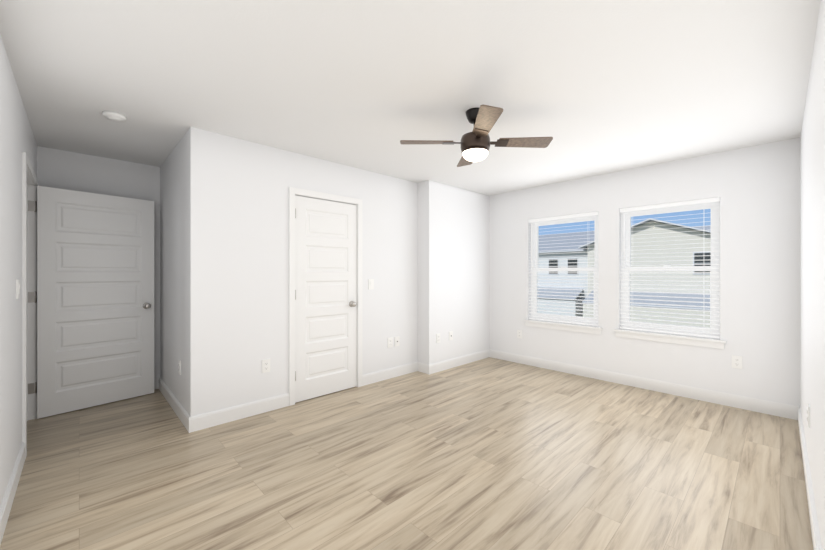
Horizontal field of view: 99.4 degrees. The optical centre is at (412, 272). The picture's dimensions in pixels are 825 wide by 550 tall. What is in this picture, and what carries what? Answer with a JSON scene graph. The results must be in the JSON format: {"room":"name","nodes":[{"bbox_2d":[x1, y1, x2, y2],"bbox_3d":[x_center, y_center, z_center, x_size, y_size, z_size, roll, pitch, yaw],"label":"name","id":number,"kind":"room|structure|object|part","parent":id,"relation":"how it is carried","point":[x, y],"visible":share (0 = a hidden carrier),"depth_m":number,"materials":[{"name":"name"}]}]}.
{"room":"empty bedroom","nodes":[
{"label":"empty bedroom","id":0,"kind":"room"},
{"bbox_2d":[0,35,36,507],"bbox_3d":[-1.909,0.050,1.482,0.160,2.440,5.020,0,0,-44],"label":"wall","id":1,"kind":"structure","parent":0,"point":[17,138],"depth_m":1.97,"materials":[{"name":"white paint"}]},
{"bbox_2d":[0,442,24,544],"bbox_3d":[-1.396,1.211,1.070,0.014,0.118,3.635,0,0,-44],"label":"baseboard","id":2,"kind":"structure","parent":1,"relation":"attached to","point":[5,509],"depth_m":1.91,"materials":[{"name":"white paint"}]},
{"bbox_2d":[16,279,20,298],"bbox_3d":[-2.453,0.100,2.179,0.014,0.119,0.074,0,0,-44],"label":"switch plate","id":3,"kind":"object","parent":1,"relation":"attached to","point":[18,286],"depth_m":2.16,"materials":[{"name":"white plastic"}]},
{"bbox_2d":[22,152,37,458],"bbox_3d":[-3.050,0.223,2.681,0.192,2.094,0.974,0,0,-44],"label":"door frame","id":4,"kind":"structure","parent":1,"relation":"attached to","point":[29,291],"depth_m":3.02,"materials":[{"name":"white paint"}]},
{"bbox_2d":[37,186,153,418],"bbox_3d":[-2.998,0.253,3.372,0.167,2.018,0.846,0,0,38],"label":"entry door","id":5,"kind":"structure","parent":1,"relation":"in","point":[95,299],"depth_m":3.31,"materials":[{"name":"white paint"}]},
{"bbox_2d":[37,146,159,377],"bbox_3d":[-3.185,0.050,3.609,0.925,2.440,0.180,0,0,-44],"label":"wall","id":6,"kind":"structure","parent":0,"point":[66,170],"depth_m":3.58,"materials":[{"name":"white paint"}]},
{"bbox_2d":[160,127,207,416],"bbox_3d":[-2.300,0.050,3.437,0.120,2.440,1.650,0,0,-44],"label":"wall","id":7,"kind":"structure","parent":0,"point":[184,253],"depth_m":2.93,"materials":[{"name":"white paint"}]},
{"bbox_2d":[156,377,195,430],"bbox_3d":[-2.281,1.211,3.321,0.014,0.118,1.484,0,0,-44],"label":"baseboard","id":8,"kind":"structure","parent":7,"relation":"attached to","point":[173,402],"depth_m":3.23,"materials":[{"name":"white paint"}]},
{"bbox_2d":[178,360,180,374],"bbox_3d":[-2.054,0.830,3.084,0.011,0.119,0.074,0,0,-44],"label":"electrical outlet plate","id":9,"kind":"object","parent":7,"relation":"attached to","point":[179,362],"depth_m":3.07,"materials":[{"name":"white plastic"}]},
{"bbox_2d":[208,131,417,412],"bbox_3d":[-0.852,0.050,3.759,2.420,2.440,0.120,0,0,-44],"label":"wall","id":10,"kind":"structure","parent":0,"point":[250,183],"depth_m":3.25,"materials":[{"name":"white paint"}]},
{"bbox_2d":[188,393,288,432],"bbox_3d":[-1.475,1.211,3.074,0.805,0.118,0.014,0,0,-44],"label":"baseboard","id":11,"kind":"structure","parent":10,"relation":"attached to","point":[208,420],"depth_m":3.02,"materials":[{"name":"white paint"}]},
{"bbox_2d":[262,359,269,372],"bbox_3d":[-1.340,0.850,3.205,0.074,0.119,0.011,0,0,-44],"label":"electrical outlet plate","id":12,"kind":"object","parent":10,"relation":"attached to","point":[266,362],"depth_m":3.20,"materials":[{"name":"white plastic"}]},
{"bbox_2d":[289,187,361,405],"bbox_3d":[-0.899,0.223,3.671,0.848,2.094,0.183,0,0,-44],"label":"door","id":13,"kind":"structure","parent":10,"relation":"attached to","point":[293,192],"depth_m":3.62,"materials":[{"name":"white paint"}]},
{"bbox_3d":[-0.893,0.253,3.665,0.720,2.018,0.167,0,0,-44],"label":"closet door","id":14,"kind":"part","parent":13,"relation":"part of","materials":[{"name":"white wood"}]},
{"bbox_2d":[368,279,373,289],"bbox_3d":[-0.474,0.130,4.027,0.074,0.119,0.013,0,0,-44],"label":"switch plate","id":15,"kind":"object","parent":10,"relation":"attached to","point":[370,284],"depth_m":4.02,"materials":[{"name":"white plastic"}]},
{"bbox_2d":[388,337,392,347],"bbox_3d":[-0.268,0.840,4.225,0.074,0.119,0.011,0,0,-44],"label":"electrical outlet plate","id":16,"kind":"object","parent":10,"relation":"attached to","point":[390,340],"depth_m":4.22,"materials":[{"name":"white plastic"}]},
{"bbox_2d":[362,362,419,385],"bbox_3d":[-0.249,1.211,4.242,0.880,0.118,0.014,0,0,-44],"label":"baseboard","id":17,"kind":"structure","parent":10,"relation":"attached to","point":[374,377],"depth_m":4.21,"materials":[{"name":"white paint"}]},
{"bbox_2d":[395,336,399,346],"bbox_3d":[-0.187,0.840,4.300,0.074,0.119,0.015,0,0,-44],"label":"electrical outlet plate","id":18,"kind":"object","parent":10,"relation":"attached to","point":[397,339],"depth_m":4.30,"materials":[{"name":"white plastic"}]},
{"bbox_2d":[0,357,812,549],"bbox_3d":[-0.492,1.300,2.721,6.280,0.060,5.180,0,0,-44],"label":"floor","id":19,"kind":"structure","parent":0,"point":[489,453],"depth_m":2.22,"materials":[{"name":"brown wood"}]},
{"bbox_2d":[0,0,820,195],"bbox_3d":[-0.492,-1.220,2.721,6.280,0.100,5.180,0,0,-44],"label":"ceiling","id":20,"kind":"structure","parent":0,"point":[595,87],"depth_m":2.09,"materials":[{"name":"white paint"}]},
{"bbox_2d":[102,111,126,121],"bbox_3d":[-2.207,-1.152,2.593,0.140,0.036,0.140,0,0,-44],"label":"smoke detector","id":21,"kind":"object","parent":20,"relation":"attached to","point":[114,116],"visible":1,"depth_m":2.56,"materials":[{"name":"white plastic"}]},
{"bbox_2d":[400,105,552,166],"bbox_3d":[0.456,-0.992,2.543,0.865,0.354,0.865,0,0,-44],"label":"fan","id":22,"kind":"object","parent":20,"relation":"hanging from","point":[476,143],"visible":1,"depth_m":2.48,"materials":[{"name":"brown wood"}]},
{"bbox_2d":[418,180,488,364],"bbox_3d":[0.572,0.050,4.971,1.315,2.440,0.330,0,0,-44],"label":"wall","id":23,"kind":"structure","parent":0,"point":[453,258],"depth_m":4.70,"materials":[{"name":"white paint"}]},
{"bbox_2d":[436,333,439,342],"bbox_3d":[0.333,0.840,4.508,0.074,0.119,0.011,0,0,-44],"label":"electrical outlet plate","id":24,"kind":"object","parent":23,"relation":"attached to","point":[437,335],"depth_m":4.50,"materials":[{"name":"white plastic"}]},
{"bbox_2d":[449,331,452,340],"bbox_3d":[0.516,0.840,4.679,0.074,0.119,0.015,0,0,-44],"label":"electrical outlet plate","id":25,"kind":"object","parent":23,"relation":"attached to","point":[451,332],"depth_m":4.67,"materials":[{"name":"white plastic"}]},
{"bbox_2d":[428,349,487,373],"bbox_3d":[0.671,1.211,4.827,1.289,0.118,0.014,0,0,-44],"label":"baseboard","id":26,"kind":"structure","parent":23,"relation":"attached to","point":[451,363],"depth_m":4.75,"materials":[{"name":"white paint"}]},
{"bbox_2d":[489,137,799,406],"bbox_3d":[2.251,0.050,4.277,0.160,2.440,3.650,0,0,-44],"label":"wall","id":27,"kind":"structure","parent":0,"point":[756,189],"depth_m":3.50,"materials":[{"name":"white paint"}]},
{"bbox_2d":[517,329,521,338],"bbox_3d":[1.511,0.860,4.932,0.011,0.119,0.074,0,0,-44],"label":"electrical outlet plate","id":28,"kind":"object","parent":27,"relation":"attached to","point":[519,332],"depth_m":4.93,"materials":[{"name":"white plastic"}]},
{"bbox_2d":[524,319,601,334],"bbox_3d":[1.931,0.691,4.538,0.115,0.082,1.000,0,0,-44],"label":"window sill","id":29,"kind":"structure","parent":27,"relation":"attached to","point":[567,326],"depth_m":4.47,"materials":[{"name":"white paint"}]},
{"bbox_2d":[531,216,597,325],"bbox_3d":[1.997,-0.045,4.601,0.071,1.390,0.910,0,0,-44],"label":"window","id":30,"kind":"structure","parent":27,"relation":"in","point":[534,278],"depth_m":4.63,"materials":[{"name":"white plastic"}]},
{"bbox_2d":[528,212,597,325],"bbox_3d":[1.932,-0.050,4.540,0.064,1.376,0.898,0,0,-44],"label":"window blind","id":31,"kind":"object","parent":30,"relation":"attached to","point":[551,219],"visible":0.88,"depth_m":4.52,"materials":[{"name":"white plastic"}]},
{"bbox_2d":[488,349,795,419],"bbox_3d":[2.233,1.211,4.170,0.014,0.118,3.120,0,0,-44],"label":"baseboard","id":32,"kind":"structure","parent":27,"relation":"attached to","point":[737,401],"depth_m":3.72,"materials":[{"name":"white paint"}]},
{"bbox_2d":[614,329,725,348],"bbox_3d":[2.699,0.691,3.731,0.115,0.082,0.970,0,0,-44],"label":"window sill","id":33,"kind":"structure","parent":27,"relation":"attached to","point":[681,339],"depth_m":3.65,"materials":[{"name":"white paint"}]},
{"bbox_2d":[621,202,719,338],"bbox_3d":[2.766,-0.045,3.794,0.071,1.390,0.880,0,0,-44],"label":"window","id":34,"kind":"structure","parent":27,"relation":"in","point":[715,222],"depth_m":3.71,"materials":[{"name":"white plastic"}]},
{"bbox_2d":[620,197,719,338],"bbox_3d":[2.701,-0.050,3.732,0.064,1.376,0.868,0,0,-44],"label":"window blind","id":35,"kind":"object","parent":34,"relation":"attached to","point":[679,204],"visible":0.88,"depth_m":3.70,"materials":[{"name":"white plastic"}]},
{"bbox_2d":[732,355,741,368],"bbox_3d":[3.062,0.840,3.303,0.011,0.119,0.074,0,0,-44],"label":"electrical outlet plate","id":36,"kind":"object","parent":27,"relation":"attached to","point":[736,361],"depth_m":3.30,"materials":[{"name":"white plastic"}]},
{"bbox_2d":[800,0,824,549],"bbox_3d":[1.608,0.050,1.255,4.940,2.440,0.160,0,0,-44],"label":"wall","id":37,"kind":"structure","parent":0,"point":[812,264],"depth_m":1.77,"materials":[{"name":"white paint"}]},
{"bbox_2d":[807,404,809,427],"bbox_3d":[2.309,0.830,2.041,0.074,0.119,0.011,0,0,-44],"label":"electrical outlet plate","id":38,"kind":"object","parent":37,"relation":"attached to","point":[808,405],"depth_m":2.02,"materials":[{"name":"white plastic"}]},
{"bbox_2d":[796,406,821,549],"bbox_3d":[1.606,1.211,1.373,4.780,0.118,0.014,0,0,-44],"label":"baseboard","id":39,"kind":"structure","parent":37,"relation":"attached to","point":[810,497],"depth_m":1.90,"materials":[{"name":"white paint"}]},
{"label":"outside","id":40,"kind":"structure","parent":0,"visible":0},
{"bbox_3d":[30.958,4.370,29.481,74.500,0.200,120.000,0,0,-44],"label":"ground","id":41,"kind":"structure","parent":40,"visible":0},
{"bbox_2d":[539,231,594,316],"bbox_3d":[13.877,0.130,35.999,11.350,8.280,12.100,0,0,-44],"label":"house","id":42,"kind":"structure","parent":41,"relation":"on","point":[550,243],"depth_m":30.81,"materials":[{"name":"white"}]},
{"bbox_2d":[578,219,710,327],"bbox_3d":[20.335,0.180,28.203,12.750,8.180,9.900,0,0,-44],"label":"house","id":43,"kind":"structure","parent":41,"relation":"on","point":[664,238],"depth_m":24.27,"materials":[{"name":"white"}]},
{"bbox_2d":[694,225,710,230],"bbox_3d":[27.537,-0.395,41.413,10.100,9.330,31.100,0,0,-44],"label":"house","id":44,"kind":"structure","parent":41,"relation":"on","point":[705,227],"depth_m":37.10,"materials":[{"name":"white"}]}
]}

